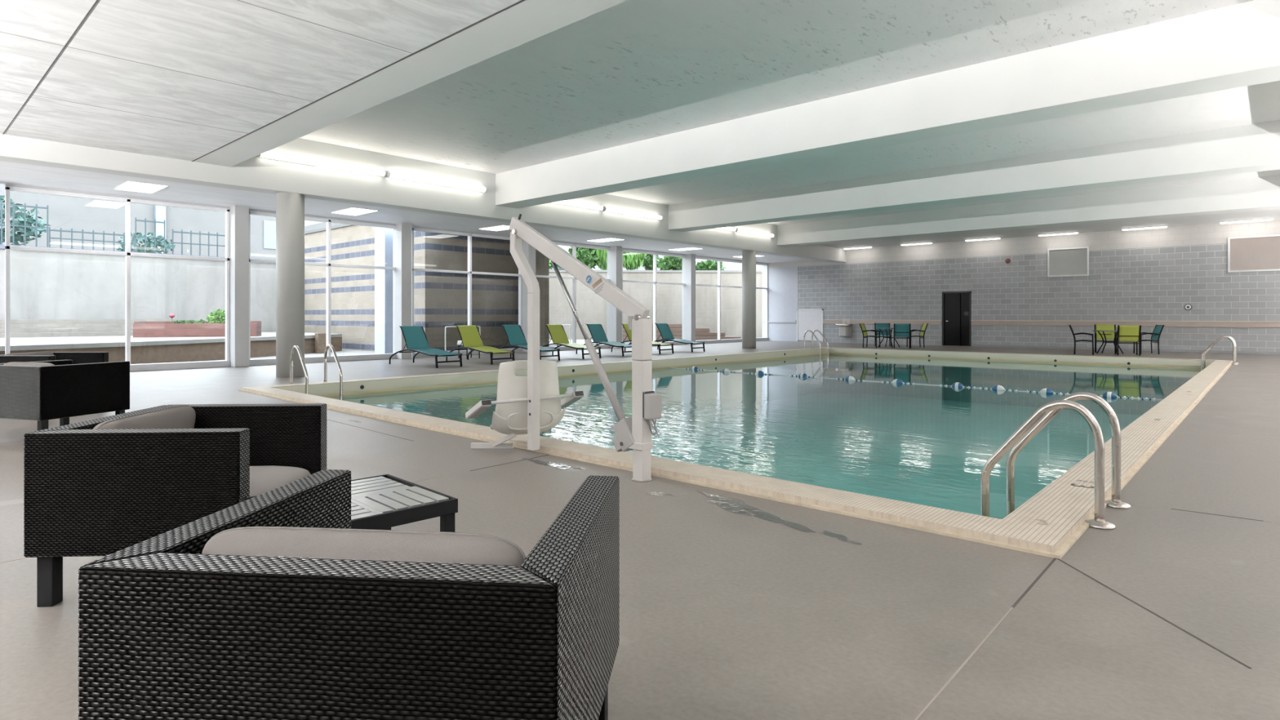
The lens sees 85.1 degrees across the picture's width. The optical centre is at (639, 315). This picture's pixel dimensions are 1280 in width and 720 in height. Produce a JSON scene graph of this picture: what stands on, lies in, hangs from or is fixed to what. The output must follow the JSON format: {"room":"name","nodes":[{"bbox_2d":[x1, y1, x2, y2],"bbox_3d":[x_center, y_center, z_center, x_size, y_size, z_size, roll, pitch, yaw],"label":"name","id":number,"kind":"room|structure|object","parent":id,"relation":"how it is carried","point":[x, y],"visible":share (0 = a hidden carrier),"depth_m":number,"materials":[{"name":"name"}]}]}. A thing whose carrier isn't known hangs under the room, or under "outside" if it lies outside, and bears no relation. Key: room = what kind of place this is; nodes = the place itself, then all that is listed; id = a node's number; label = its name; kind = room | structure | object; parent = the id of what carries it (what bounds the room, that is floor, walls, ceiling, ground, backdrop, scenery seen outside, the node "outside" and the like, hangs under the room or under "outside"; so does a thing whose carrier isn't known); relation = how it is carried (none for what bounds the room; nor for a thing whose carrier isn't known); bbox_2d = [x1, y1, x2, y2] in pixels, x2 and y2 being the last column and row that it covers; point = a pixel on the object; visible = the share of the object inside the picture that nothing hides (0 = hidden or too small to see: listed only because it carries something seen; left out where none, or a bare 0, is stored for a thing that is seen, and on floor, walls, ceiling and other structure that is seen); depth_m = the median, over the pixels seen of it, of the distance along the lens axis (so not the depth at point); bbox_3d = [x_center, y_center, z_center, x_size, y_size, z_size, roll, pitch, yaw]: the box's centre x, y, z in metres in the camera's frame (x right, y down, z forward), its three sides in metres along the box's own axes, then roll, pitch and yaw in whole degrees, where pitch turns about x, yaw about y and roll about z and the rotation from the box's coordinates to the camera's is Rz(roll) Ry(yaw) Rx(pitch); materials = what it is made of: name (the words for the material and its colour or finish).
{"room":"indoor swimming pool","nodes":[
{"label":"indoor swimming pool","id":0,"kind":"room"},
{"bbox_2d":[0,0,519,161],"bbox_3d":[-3.746,-2.745,2.547,18.970,0.100,8.720,0,0,42],"label":"ceiling","id":1,"kind":"structure","parent":0,"point":[235,42],"depth_m":7.27,"materials":[{"name":"wood"}]},
{"bbox_2d":[0,0,412,133],"bbox_3d":[-3.443,-2.699,2.271,14.258,0.013,8.720,0,0,42],"label":"trim","id":2,"kind":"structure","parent":1,"relation":"attached to","point":[237,0],"depth_m":7.31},
{"bbox_2d":[2,0,524,161],"bbox_3d":[-1.623,-2.698,4.863,18.950,0.014,2.460,0,0,42],"label":"trim","id":3,"kind":"structure","parent":1,"relation":"attached to","point":[96,1],"depth_m":7.45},
{"bbox_2d":[0,160,814,262],"bbox_3d":[-4.038,-2.590,19.845,4.000,0.100,33.900,0,0,42],"label":"ceiling","id":4,"kind":"structure","parent":0,"point":[15,173],"depth_m":15.99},
{"bbox_2d":[113,180,169,193],"bbox_3d":[-9.820,-2.530,13.722,1.200,0.017,0.660,0,0,42],"label":"recessed light","id":5,"kind":"object","parent":4,"relation":"in","point":[129,185],"visible":1,"depth_m":13.66,"materials":[{"name":"white plastic"}]},
{"bbox_2d":[329,207,378,215],"bbox_3d":[-6.924,-2.530,16.900,1.200,0.017,0.660,0,0,42],"label":"recessed light","id":6,"kind":"object","parent":4,"relation":"in","point":[351,211],"visible":1,"depth_m":16.88,"materials":[{"name":"white plastic"}]},
{"bbox_2d":[0,339,1279,719],"bbox_3d":[-4.518,1.305,21.026,45.000,0.250,65.000,0,0,42],"label":"floor","id":7,"kind":"structure","parent":0,"point":[729,611],"depth_m":3.07,"materials":[{"name":"concrete"}]},
{"bbox_2d":[0,351,108,364],"bbox_3d":[-7.369,0.814,8.661,0.840,0.732,0.920,0,0,0],"label":"chair","id":8,"kind":"object","parent":7,"relation":"on","point":[77,357],"visible":0.16,"depth_m":9.03,"materials":[{"name":"wicker"}]},
{"bbox_2d":[4,351,53,355],"bbox_3d":[-7.611,0.615,8.661,0.146,0.330,0.706,8,0,0],"label":"cushion","id":9,"kind":"object","parent":8,"relation":"on","point":[28,353],"depth_m":8.67,"materials":[{"name":"beige fabric"}]},
{"bbox_2d":[0,360,129,431],"bbox_3d":[-5.860,0.814,6.976,0.920,0.732,0.840,0,0,17],"label":"chair","id":10,"kind":"object","parent":7,"relation":"on","point":[41,391],"visible":0.98,"depth_m":6.65,"materials":[{"name":"wicker"}]},
{"bbox_2d":[3,362,55,366],"bbox_3d":[-5.930,0.615,6.744,0.706,0.330,0.146,0,-8,17],"label":"cushion","id":11,"kind":"object","parent":10,"relation":"on","point":[43,364],"depth_m":6.72,"materials":[{"name":"beige fabric"}]},
{"bbox_2d":[4,183,230,371],"bbox_3d":[-10.898,-0.685,14.832,0.230,3.730,3.870,0,0,42],"label":"window","id":12,"kind":"structure","parent":7,"relation":"on","point":[128,200],"depth_m":14.79,"materials":[{"name":"white metal"}]},
{"bbox_2d":[0,244,275,332],"bbox_3d":[-18.064,-0.460,23.559,0.560,3.480,34.500,0,0,42],"label":"wall","id":13,"kind":"structure","parent":7,"relation":"on","point":[44,285],"depth_m":23.63,"materials":[{"name":"concrete"}]},
{"bbox_2d":[0,200,48,247],"bbox_3d":[-20.023,-2.885,21.454,0.040,1.370,2.786,0,0,42],"label":"iron fence","id":14,"kind":"object","parent":13,"relation":"on","point":[13,205],"visible":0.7,"depth_m":22.06,"materials":[{"name":"metal"}]},
{"bbox_2d":[48,226,134,252],"bbox_3d":[-18.305,-2.535,23.340,0.040,0.670,2.286,0,0,42],"label":"iron fence","id":15,"kind":"object","parent":13,"relation":"on","point":[50,229],"visible":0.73,"depth_m":23.32,"materials":[{"name":"metal"}]},
{"bbox_2d":[134,217,164,253],"bbox_3d":[-17.228,-2.810,24.522,0.040,1.220,0.886,0,0,42],"label":"iron fence","id":16,"kind":"object","parent":13,"relation":"on","point":[135,220],"visible":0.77,"depth_m":24.41,"materials":[{"name":"metal"}]},
{"bbox_2d":[172,229,225,256],"bbox_3d":[-16.100,-2.660,25.760,0.040,0.920,2.036,0,0,42],"label":"iron fence","id":17,"kind":"object","parent":13,"relation":"on","point":[181,232],"visible":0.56,"depth_m":25.63,"materials":[{"name":"metal"}]},
{"bbox_2d":[0,185,342,259],"bbox_3d":[-25.620,-2.570,31.458,0.750,7.700,42.000,0,0,42],"label":"building","id":18,"kind":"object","parent":7,"relation":"on","point":[67,213],"visible":0.18,"depth_m":33.07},
{"bbox_2d":[0,332,342,364],"bbox_3d":[-15.059,0.920,19.063,9.860,0.720,13.900,0,0,42],"label":"ledge","id":19,"kind":"object","parent":7,"relation":"on","point":[143,349],"visible":0.59,"depth_m":17.98,"materials":[{"name":"concrete"}]},
{"bbox_2d":[0,319,177,337],"bbox_3d":[-18.998,0.362,20.352,2.300,0.516,9.500,0,0,42],"label":"concrete steps","id":20,"kind":"structure","parent":19,"relation":"on","point":[19,328],"depth_m":21.27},
{"bbox_2d":[133,320,261,337],"bbox_3d":[-13.273,0.390,21.030,3.153,0.460,0.900,0,0,-20],"label":"brick planter","id":21,"kind":"object","parent":19,"relation":"on","point":[140,329],"visible":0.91,"depth_m":20.52,"materials":[{"name":"brick"}]},
{"bbox_2d":[206,308,225,323],"bbox_3d":[-12.805,0.070,21.231,1.002,0.595,0.791,0,0,42],"label":"plant","id":22,"kind":"object","parent":21,"relation":"in","point":[218,317],"visible":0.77,"depth_m":20.96,"materials":[{"name":"green plant"}]},
{"bbox_2d":[23,403,326,607],"bbox_3d":[-2.078,0.814,3.273,0.840,0.732,0.920,0,0,-3],"label":"chair","id":23,"kind":"object","parent":7,"relation":"on","point":[106,486],"visible":0.85,"depth_m":2.82,"materials":[{"name":"wicker"}]},
{"bbox_2d":[93,405,195,429],"bbox_3d":[-2.319,0.615,3.259,0.146,0.330,0.706,8,0,-3],"label":"cushion","id":24,"kind":"object","parent":23,"relation":"on","point":[179,416],"depth_m":3.27,"materials":[{"name":"beige fabric"}]},
{"bbox_2d":[249,465,309,497],"bbox_3d":[-2.030,0.814,3.275,0.725,0.135,0.714,0,0,-3],"label":"seat cushion","id":25,"kind":"object","parent":23,"relation":"on","point":[263,478],"depth_m":3.36,"materials":[{"name":"fabric"}]},
{"bbox_2d":[229,205,248,367],"bbox_3d":[-9.372,-0.685,16.262,0.480,3.730,0.300,0,0,42],"label":"trim","id":26,"kind":"structure","parent":7,"relation":"on","point":[238,215],"depth_m":16.09,"materials":[{"name":"grey paint"}]},
{"bbox_2d":[275,192,304,377],"bbox_3d":[-6.820,-0.595,13.599,0.500,3.550,0.500,0,0,42],"label":"round column","id":27,"kind":"structure","parent":7,"relation":"on","point":[290,206],"depth_m":13.39,"materials":[{"name":"grey paint"}]},
{"bbox_2d":[248,208,395,365],"bbox_3d":[-8.036,-0.685,17.974,0.230,3.730,3.870,0,0,42],"label":"window","id":28,"kind":"structure","parent":7,"relation":"on","point":[260,362],"depth_m":17.92,"materials":[{"name":"white metal"}]},
{"bbox_2d":[239,474,457,532],"bbox_3d":[-1.165,0.955,2.785,0.620,0.450,0.620,0,0,45],"label":"side table","id":29,"kind":"object","parent":7,"relation":"on","point":[374,500],"visible":0.42,"depth_m":2.76,"materials":[{"name":"metal"}]},
{"bbox_2d":[78,469,619,719],"bbox_3d":[-0.559,0.814,1.680,0.920,0.732,0.840,0,0,6],"label":"chair","id":30,"kind":"object","parent":7,"relation":"on","point":[269,605],"visible":1,"depth_m":1.28,"materials":[{"name":"wicker"}]},
{"bbox_2d":[201,528,524,566],"bbox_3d":[-0.584,0.615,1.439,0.706,0.330,0.146,0,-8,6],"label":"cushion","id":31,"kind":"object","parent":30,"relation":"on","point":[442,547],"depth_m":1.42,"materials":[{"name":"beige fabric"}]},
{"bbox_2d":[374,226,392,354],"bbox_3d":[-7.358,-0.870,20.136,0.720,4.300,0.400,0,0,42],"label":"pier","id":32,"kind":"object","parent":7,"relation":"on","point":[383,236],"visible":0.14,"depth_m":19.94,"materials":[{"name":"paint"}]},
{"bbox_2d":[392,222,411,359],"bbox_3d":[-6.590,-0.685,19.316,0.480,3.730,0.300,0,0,42],"label":"trim","id":33,"kind":"structure","parent":7,"relation":"on","point":[402,233],"depth_m":19.17,"materials":[{"name":"grey paint"}]},
{"bbox_2d":[304,223,518,352],"bbox_3d":[-8.883,-1.030,26.146,9.450,4.620,3.810,0,0,42],"label":"wall","id":34,"kind":"structure","parent":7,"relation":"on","point":[440,299],"depth_m":23.82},
{"bbox_2d":[389,325,462,368],"bbox_3d":[-5.163,0.710,16.706,2.082,0.944,0.688,0,0,41],"label":"sun lounger","id":35,"kind":"object","parent":7,"relation":"on","point":[415,336],"visible":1,"depth_m":16.84,"materials":[{"name":"teal"}]},
{"bbox_2d":[411,226,522,357],"bbox_3d":[-5.167,-0.685,21.123,0.230,3.730,3.890,0,0,42],"label":"window","id":36,"kind":"structure","parent":7,"relation":"on","point":[469,234],"depth_m":21.06,"materials":[{"name":"white metal"}]},
{"bbox_2d":[445,324,515,364],"bbox_3d":[-4.115,0.710,17.856,2.082,0.944,0.688,0,0,43],"label":"sun lounger","id":37,"kind":"object","parent":7,"relation":"on","point":[470,336],"visible":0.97,"depth_m":18.00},
{"bbox_2d":[492,324,559,360],"bbox_3d":[-3.130,0.710,18.938,2.082,0.944,0.688,0,0,41],"label":"sun lounger","id":38,"kind":"object","parent":7,"relation":"on","point":[514,333],"visible":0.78,"depth_m":19.09,"materials":[{"name":"teal"}]},
{"bbox_2d":[522,240,535,352],"bbox_3d":[-3.641,-0.685,22.553,0.480,3.730,0.300,0,0,42],"label":"trim","id":39,"kind":"structure","parent":7,"relation":"on","point":[529,251],"depth_m":22.39,"materials":[{"name":"grey paint"}]},
{"bbox_2d":[535,248,549,346],"bbox_3d":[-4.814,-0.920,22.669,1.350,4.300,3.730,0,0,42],"label":"column","id":40,"kind":"structure","parent":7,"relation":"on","point":[542,262],"depth_m":23.57,"materials":[{"name":"paint"}]},
{"bbox_2d":[465,213,661,482],"bbox_3d":[-0.684,0.153,5.520,0.883,2.055,1.884,0,0,-33],"label":"lift","id":41,"kind":"object","parent":7,"relation":"on","point":[531,405],"visible":1,"depth_m":5.73,"materials":[{"name":"white metal"}]},
{"bbox_2d":[594,283,604,294],"bbox_3d":[-0.309,-0.205,5.272,0.108,0.085,0.001,0,0,42],"label":"print","id":42,"kind":"object","parent":41,"relation":"attached to","point":[598,287],"depth_m":5.27},
{"bbox_2d":[542,324,600,359],"bbox_3d":[-2.094,0.710,20.075,2.082,0.944,0.688,0,0,42],"label":"sun lounger","id":43,"kind":"object","parent":7,"relation":"on","point":[557,334],"visible":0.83,"depth_m":20.22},
{"bbox_2d":[535,240,610,351],"bbox_3d":[-2.294,-0.685,24.276,0.230,3.730,3.880,0,0,42],"label":"window","id":44,"kind":"structure","parent":7,"relation":"on","point":[574,245],"depth_m":24.22,"materials":[{"name":"white metal"}]},
{"bbox_2d":[576,324,631,356],"bbox_3d":[-1.011,0.710,21.264,2.082,0.944,0.688,0,0,43],"label":"sun lounger","id":45,"kind":"object","parent":7,"relation":"on","point":[597,331],"visible":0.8,"depth_m":21.41,"materials":[{"name":"teal"}]},
{"bbox_2d":[607,245,622,348],"bbox_3d":[-0.933,-0.685,25.525,0.480,3.730,0.300,0,0,42],"label":"trim","id":46,"kind":"structure","parent":7,"relation":"on","point":[615,253],"depth_m":25.38,"materials":[{"name":"grey paint"}]},
{"bbox_2d":[0,471,1278,719],"bbox_3d":[1.538,1.181,2.455,8.033,0.006,5.302,0,0,42],"label":"trim","id":47,"kind":"structure","parent":7,"relation":"on","point":[944,686],"depth_m":2.40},
{"bbox_2d":[611,323,673,354],"bbox_3d":[0.057,0.710,22.435,2.082,0.944,0.688,0,0,41],"label":"sun lounger","id":48,"kind":"object","parent":7,"relation":"on","point":[628,332],"visible":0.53,"depth_m":22.39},
{"bbox_2d":[622,247,685,346],"bbox_3d":[0.578,-0.685,27.429,0.230,3.730,3.890,0,0,42],"label":"window","id":49,"kind":"structure","parent":7,"relation":"on","point":[627,250],"depth_m":27.37,"materials":[{"name":"white metal"}]},
{"bbox_2d":[549,270,762,339],"bbox_3d":[0.294,-0.550,36.445,15.408,3.660,0.510,0,0,-2],"label":"wall","id":50,"kind":"structure","parent":7,"relation":"on","point":[591,308],"depth_m":36.28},
{"bbox_2d":[606,324,740,340],"bbox_3d":[1.300,0.790,34.500,7.000,0.780,2.600,0,0,0],"label":"concrete steps","id":51,"kind":"structure","parent":7,"relation":"on","point":[701,333],"depth_m":33.60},
{"bbox_2d":[654,323,705,351],"bbox_3d":[1.166,0.710,23.653,2.082,0.944,0.688,0,0,42],"label":"sun lounger","id":52,"kind":"object","parent":7,"relation":"on","point":[664,329],"visible":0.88,"depth_m":23.77,"materials":[{"name":"teal"}]},
{"bbox_2d":[682,253,695,344],"bbox_3d":[2.017,-0.685,28.763,0.480,3.730,0.300,0,0,42],"label":"trim","id":53,"kind":"structure","parent":7,"relation":"on","point":[689,260],"depth_m":28.61,"materials":[{"name":"grey paint"}]},
{"bbox_2d":[695,255,742,343],"bbox_3d":[3.464,-0.685,30.596,0.230,3.730,3.920,0,0,42],"label":"window","id":54,"kind":"structure","parent":7,"relation":"on","point":[719,286],"depth_m":30.55,"materials":[{"name":"white metal"}]},
{"bbox_2d":[238,346,1232,559],"bbox_3d":[4.391,1.954,14.397,11.360,1.652,19.460,0,0,42],"label":"swimming pool","id":55,"kind":"object","parent":7,"relation":"in","point":[908,455],"visible":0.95,"depth_m":12.35,"materials":[{"name":"liquid"}]},
{"bbox_2d":[289,344,342,397],"bbox_3d":[-5.427,1.408,11.681,0.738,1.844,0.716,0,0,42],"label":"pool ladder","id":56,"kind":"object","parent":55,"relation":"attached to","point":[331,346],"visible":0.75,"depth_m":11.66,"materials":[{"name":"silver metal"}]},
{"bbox_2d":[803,329,828,355],"bbox_3d":[6.156,1.408,24.396,0.738,1.844,0.716,0,0,42],"label":"pool ladder","id":57,"kind":"object","parent":55,"relation":"attached to","point":[820,333],"visible":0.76,"depth_m":24.37,"materials":[{"name":"silver metal"}]},
{"bbox_2d":[667,366,1163,399],"bbox_3d":[4.665,1.347,14.698,10.643,0.138,0.211,0,0,42],"label":"float line","id":58,"kind":"object","parent":55,"relation":"on","point":[1108,394],"visible":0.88,"depth_m":13.54,"materials":[{"name":"white plastic"}]},
{"bbox_2d":[980,391,1131,529],"bbox_3d":[2.559,1.408,4.325,0.738,1.844,0.716,0,0,42],"label":"pool ladder","id":59,"kind":"object","parent":55,"relation":"attached to","point":[1043,415],"visible":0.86,"depth_m":4.30,"materials":[{"name":"silver metal"}]},
{"bbox_2d":[1200,335,1239,371],"bbox_3d":[14.351,1.408,17.268,0.738,1.844,0.716,0,0,42],"label":"pool ladder","id":60,"kind":"object","parent":55,"relation":"attached to","point":[1233,342],"visible":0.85,"depth_m":17.17,"materials":[{"name":"silver metal"}]},
{"bbox_2d":[742,250,755,348],"bbox_3d":[3.983,-0.595,25.456,0.500,3.550,0.500,0,0,42],"label":"round column","id":61,"kind":"structure","parent":7,"relation":"on","point":[748,257],"depth_m":25.24,"materials":[{"name":"grey paint"}]},
{"bbox_2d":[328,419,1261,668],"bbox_3d":[-0.579,1.181,6.232,9.150,0.006,2.334,0,0,42],"label":"trim","id":62,"kind":"structure","parent":7,"relation":"on","point":[1032,584],"depth_m":3.00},
{"bbox_2d":[858,323,879,347],"bbox_3d":[8.612,0.727,26.124,0.645,0.907,0.576,0,0,32],"label":"armchair","id":63,"kind":"object","parent":7,"relation":"on","point":[864,330],"visible":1,"depth_m":26.18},
{"bbox_2d":[874,323,891,346],"bbox_3d":[9.459,0.727,27.143,0.576,0.907,0.645,0,0,14],"label":"armchair","id":64,"kind":"object","parent":7,"relation":"on","point":[876,325],"visible":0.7,"depth_m":27.34,"materials":[{"name":"teal"}]},
{"bbox_2d":[893,323,911,348],"bbox_3d":[9.608,0.727,25.558,0.576,0.907,0.645,0,0,20],"label":"armchair","id":65,"kind":"object","parent":7,"relation":"on","point":[900,330],"visible":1,"depth_m":25.35,"materials":[{"name":"teal"}]},
{"bbox_2d":[906,323,928,347],"bbox_3d":[10.458,0.727,26.294,0.645,0.907,0.576,0,0,7],"label":"armchair","id":66,"kind":"object","parent":7,"relation":"on","point":[923,328],"visible":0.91,"depth_m":26.12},
{"bbox_2d":[1068,324,1093,355],"bbox_3d":[13.628,0.727,21.524,0.645,0.907,0.576,0,0,33],"label":"armchair","id":67,"kind":"object","parent":7,"relation":"on","point":[1070,326],"visible":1,"depth_m":21.38,"materials":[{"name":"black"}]},
{"bbox_2d":[1094,324,1116,353],"bbox_3d":[15.017,0.727,22.488,0.576,0.907,0.645,0,0,31],"label":"armchair","id":68,"kind":"object","parent":7,"relation":"on","point":[1108,335],"visible":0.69,"depth_m":22.64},
{"bbox_2d":[1092,329,1123,353],"bbox_3d":[14.666,0.819,21.750,0.910,0.738,0.910,0,0,25],"label":"patio table","id":69,"kind":"object","parent":7,"relation":"on","point":[1098,331],"visible":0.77,"depth_m":21.75,"materials":[{"name":"metal"}]},
{"bbox_2d":[1115,324,1141,355],"bbox_3d":[14.668,0.727,20.960,0.576,0.907,0.645,0,0,27],"label":"armchair","id":70,"kind":"object","parent":7,"relation":"on","point":[1126,334],"visible":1,"depth_m":20.78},
{"bbox_2d":[1133,324,1164,354],"bbox_3d":[15.900,0.727,21.787,0.645,0.907,0.576,0,0,17],"label":"armchair","id":71,"kind":"object","parent":7,"relation":"on","point":[1157,330],"visible":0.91,"depth_m":21.63,"materials":[{"name":"teal"}]},
{"bbox_2d":[557,244,762,270],"bbox_3d":[-2.000,-2.420,50.250,24.000,7.200,0.500,0,0,0],"label":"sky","id":72,"kind":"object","parent":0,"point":[729,265],"visible":0.02,"depth_m":50.00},
{"bbox_2d":[762,266,797,341],"bbox_3d":[6.664,-0.560,33.051,1.935,3.480,0.160,0,0,42],"label":"wall","id":73,"kind":"structure","parent":0,"point":[783,281],"depth_m":32.92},
{"bbox_2d":[300,0,1279,225],"bbox_3d":[4.494,-3.500,14.473,15.950,0.120,19.950,0,0,42],"label":"ceiling","id":74,"kind":"structure","parent":0,"point":[628,71],"depth_m":10.43,"materials":[{"name":"paint"}]},
{"bbox_2d":[193,0,626,166],"bbox_3d":[-2.057,-3.076,7.319,15.020,0.767,0.610,0,0,42],"label":"trim","id":75,"kind":"structure","parent":74,"relation":"attached to","point":[527,20],"depth_m":7.52,"materials":[{"name":"paint"}]},
{"bbox_2d":[495,0,1279,208],"bbox_3d":[2.270,-3.070,12.069,15.020,0.780,0.660,0,0,42],"label":"ceiling beam","id":76,"kind":"structure","parent":74,"relation":"attached to","point":[1236,46],"depth_m":9.68,"materials":[{"name":"paint"}]},
{"bbox_2d":[668,120,1279,231],"bbox_3d":[6.654,-3.070,16.881,15.020,0.780,0.680,0,0,42],"label":"ceiling beam","id":77,"kind":"structure","parent":74,"relation":"attached to","point":[1251,148],"depth_m":15.10,"materials":[{"name":"paint"}]},
{"bbox_2d":[777,174,1279,246],"bbox_3d":[10.967,-3.070,21.616,15.020,0.780,0.670,0,0,42],"label":"trim","id":78,"kind":"structure","parent":74,"relation":"attached to","point":[1261,193],"depth_m":20.21,"materials":[{"name":"paint"}]},
{"bbox_2d":[762,219,1279,351],"bbox_3d":[14.547,-1.130,25.842,23.300,4.620,0.200,0,0,42],"label":"wall","id":79,"kind":"structure","parent":0,"point":[1145,283],"depth_m":25.12,"materials":[{"name":"brick"}]},
{"bbox_2d":[0,133,846,262],"bbox_3d":[-2.447,-2.930,18.362,0.450,1.120,33.850,0,0,42],"label":"ceiling beam","id":80,"kind":"structure","parent":79,"relation":"attached to","point":[255,174],"depth_m":14.85,"materials":[{"name":"paint"}]},
{"bbox_2d":[256,151,386,177],"bbox_3d":[-6.217,-3.000,13.777,0.141,0.132,2.495,0,0,42],"label":"tube light","id":81,"kind":"object","parent":80,"relation":"attached to","point":[269,155],"visible":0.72,"depth_m":13.68,"materials":[{"name":"white plastic"}]},
{"bbox_2d":[386,170,487,192],"bbox_3d":[-4.510,-3.000,15.651,0.141,0.132,2.495,0,0,42],"label":"tube light","id":82,"kind":"object","parent":80,"relation":"attached to","point":[391,175],"visible":1,"depth_m":15.53,"materials":[{"name":"white plastic"}]},
{"bbox_2d":[551,200,604,210],"bbox_3d":[-1.878,-3.000,18.540,0.141,0.132,2.480,0,0,42],"label":"tube light","id":83,"kind":"object","parent":80,"relation":"attached to","point":[562,202],"visible":0.55,"depth_m":18.79,"materials":[{"name":"white plastic"}]},
{"bbox_2d":[603,206,662,220],"bbox_3d":[-0.181,-3.000,20.403,0.141,0.132,2.480,0,0,42],"label":"tube light","id":84,"kind":"object","parent":80,"relation":"attached to","point":[606,209],"visible":1,"depth_m":20.31,"materials":[{"name":"white plastic"}]},
{"bbox_2d":[735,227,774,237],"bbox_3d":[4.156,-3.000,25.163,0.141,0.132,2.440,0,0,42],"label":"tube light","id":85,"kind":"object","parent":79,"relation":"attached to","point":[740,230],"visible":0.99,"depth_m":25.07,"materials":[{"name":"white plastic"}]},
{"bbox_2d":[755,262,768,341],"bbox_3d":[5.565,-0.685,32.903,0.230,3.730,1.560,0,0,42],"label":"window","id":86,"kind":"structure","parent":79,"relation":"in","point":[766,338],"depth_m":33.41,"materials":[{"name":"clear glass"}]},
{"bbox_2d":[796,308,822,341],"bbox_3d":[7.761,0.415,31.861,1.320,1.470,0.038,0,0,42],"label":"wall panel","id":87,"kind":"object","parent":79,"relation":"attached to","point":[811,320],"visible":1,"depth_m":31.87,"materials":[{"name":"white plastic"}]},
{"bbox_2d":[835,319,852,336],"bbox_3d":[8.913,0.505,30.549,0.649,0.750,0.430,0,0,42],"label":"fountain","id":88,"kind":"object","parent":79,"relation":"attached to","point":[846,331],"visible":1,"depth_m":30.43,"materials":[{"name":"silver metal"}]},
{"bbox_2d":[822,319,942,324],"bbox_3d":[10.161,0.255,29.655,5.180,0.190,0.069,0,0,42],"label":"trim","id":89,"kind":"structure","parent":79,"relation":"attached to","point":[824,321],"depth_m":29.38,"materials":[{"name":"beige wood"}]},
{"bbox_2d":[942,291,971,346],"bbox_3d":[12.567,0.105,27.618,1.100,2.150,0.242,0,0,42],"label":"door","id":90,"kind":"structure","parent":79,"relation":"in","point":[956,305],"depth_m":27.60,"materials":[{"name":"black metal"}]},
{"bbox_2d":[1047,246,1088,276],"bbox_3d":[15.328,-1.930,24.961,1.280,1.020,0.049,0,0,42],"label":"framed panel","id":91,"kind":"object","parent":79,"relation":"attached to","point":[1070,261],"visible":1,"depth_m":24.96,"materials":[{"name":"white plastic"}]},
{"bbox_2d":[970,320,1279,327],"bbox_3d":[17.982,0.255,22.529,13.740,0.190,0.069,0,0,42],"label":"trim","id":92,"kind":"structure","parent":79,"relation":"attached to","point":[1012,322],"depth_m":23.52,"materials":[{"name":"beige wood"}]},
{"bbox_2d":[971,344,1279,355],"bbox_3d":[18.005,1.140,22.547,13.730,0.080,0.011,0,0,42],"label":"baseboard","id":93,"kind":"structure","parent":79,"relation":"attached to","point":[981,345],"depth_m":23.64,"materials":[{"name":"grey tile"}]},
{"bbox_2d":[1227,234,1279,272],"bbox_3d":[19.323,-1.930,21.321,2.050,1.100,0.049,0,0,42],"label":"framed panel","id":94,"kind":"object","parent":79,"relation":"attached to","point":[1262,252],"visible":1,"depth_m":21.59,"materials":[{"name":"white plastic"}]},
{"bbox_2d":[816,208,1279,248],"bbox_3d":[12.970,-2.990,23.755,15.120,0.100,5.210,0,0,42],"label":"ceiling","id":95,"kind":"structure","parent":0,"point":[1211,219],"depth_m":23.55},
{"bbox_2d":[1219,217,1273,223],"bbox_3d":[18.571,-2.909,21.364,1.240,0.061,0.220,0,0,42],"label":"linear light","id":96,"kind":"object","parent":95,"relation":"attached to","point":[1265,219],"visible":1,"depth_m":21.28,"materials":[{"name":"white plastic"}]},
{"bbox_3d":[-24.977,-2.110,24.108,10.600,0.180,42.000,0,0,42],"label":"floor","id":97,"kind":"structure","parent":0,"visible":0},
{"bbox_2d":[0,195,51,245],"bbox_3d":[-20.374,-3.009,22.135,1.515,1.684,2.579,0,0,42],"label":"shrub","id":98,"kind":"object","parent":97,"relation":"on","point":[32,220],"visible":0.62,"depth_m":22.42,"materials":[{"name":"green plant"}]},
{"bbox_2d":[115,231,175,253],"bbox_3d":[-17.843,-2.574,25.227,1.212,0.996,1.837,0,0,42],"label":"shrub","id":99,"kind":"object","parent":97,"relation":"on","point":[159,242],"visible":0.73,"depth_m":25.16,"materials":[{"name":"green plant"}]},
{"bbox_3d":[0.066,-2.220,43.451,15.408,0.200,13.590,0,0,-2],"label":"floor","id":100,"kind":"structure","parent":0,"visible":0},
{"bbox_2d":[568,246,599,268],"bbox_3d":[-3.091,-3.190,37.783,2.015,1.929,1.658,0,0,42],"label":"shrub","id":101,"kind":"object","parent":100,"relation":"on","point":[587,256],"visible":0.43,"depth_m":37.24,"materials":[{"name":"green plant"}]},
{"bbox_2d":[594,248,607,270],"bbox_3d":[-1.872,-3.385,37.589,1.632,2.176,1.332,0,0,42],"label":"shrub","id":102,"kind":"object","parent":100,"relation":"on","point":[602,262],"visible":0.34,"depth_m":37.27,"materials":[{"name":"green plant"}]},
{"bbox_2d":[622,251,647,270],"bbox_3d":[-0.391,-3.387,37.528,1.773,2.182,1.430,0,0,42],"label":"shrub","id":103,"kind":"object","parent":100,"relation":"on","point":[631,260],"visible":0.44,"depth_m":37.08,"materials":[{"name":"green plant"}]},
{"bbox_2d":[641,253,660,270],"bbox_3d":[0.601,-3.036,38.462,1.177,1.760,1.054,0,0,42],"label":"shrub","id":104,"kind":"object","parent":100,"relation":"on","point":[648,261],"visible":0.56,"depth_m":38.29,"materials":[{"name":"green plant"}]},
{"bbox_2d":[656,255,682,270],"bbox_3d":[1.973,-2.836,37.606,2.293,1.435,1.741,0,0,42],"label":"shrub","id":105,"kind":"object","parent":100,"relation":"on","point":[668,263],"visible":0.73,"depth_m":37.22,"materials":[{"name":"green plant"}]},
{"bbox_2d":[695,259,726,270],"bbox_3d":[3.723,-2.644,38.055,2.015,0.969,1.456,0,0,42],"label":"shrub","id":106,"kind":"object","parent":100,"relation":"on","point":[708,264],"visible":0.7,"depth_m":37.68,"materials":[{"name":"green plant"}]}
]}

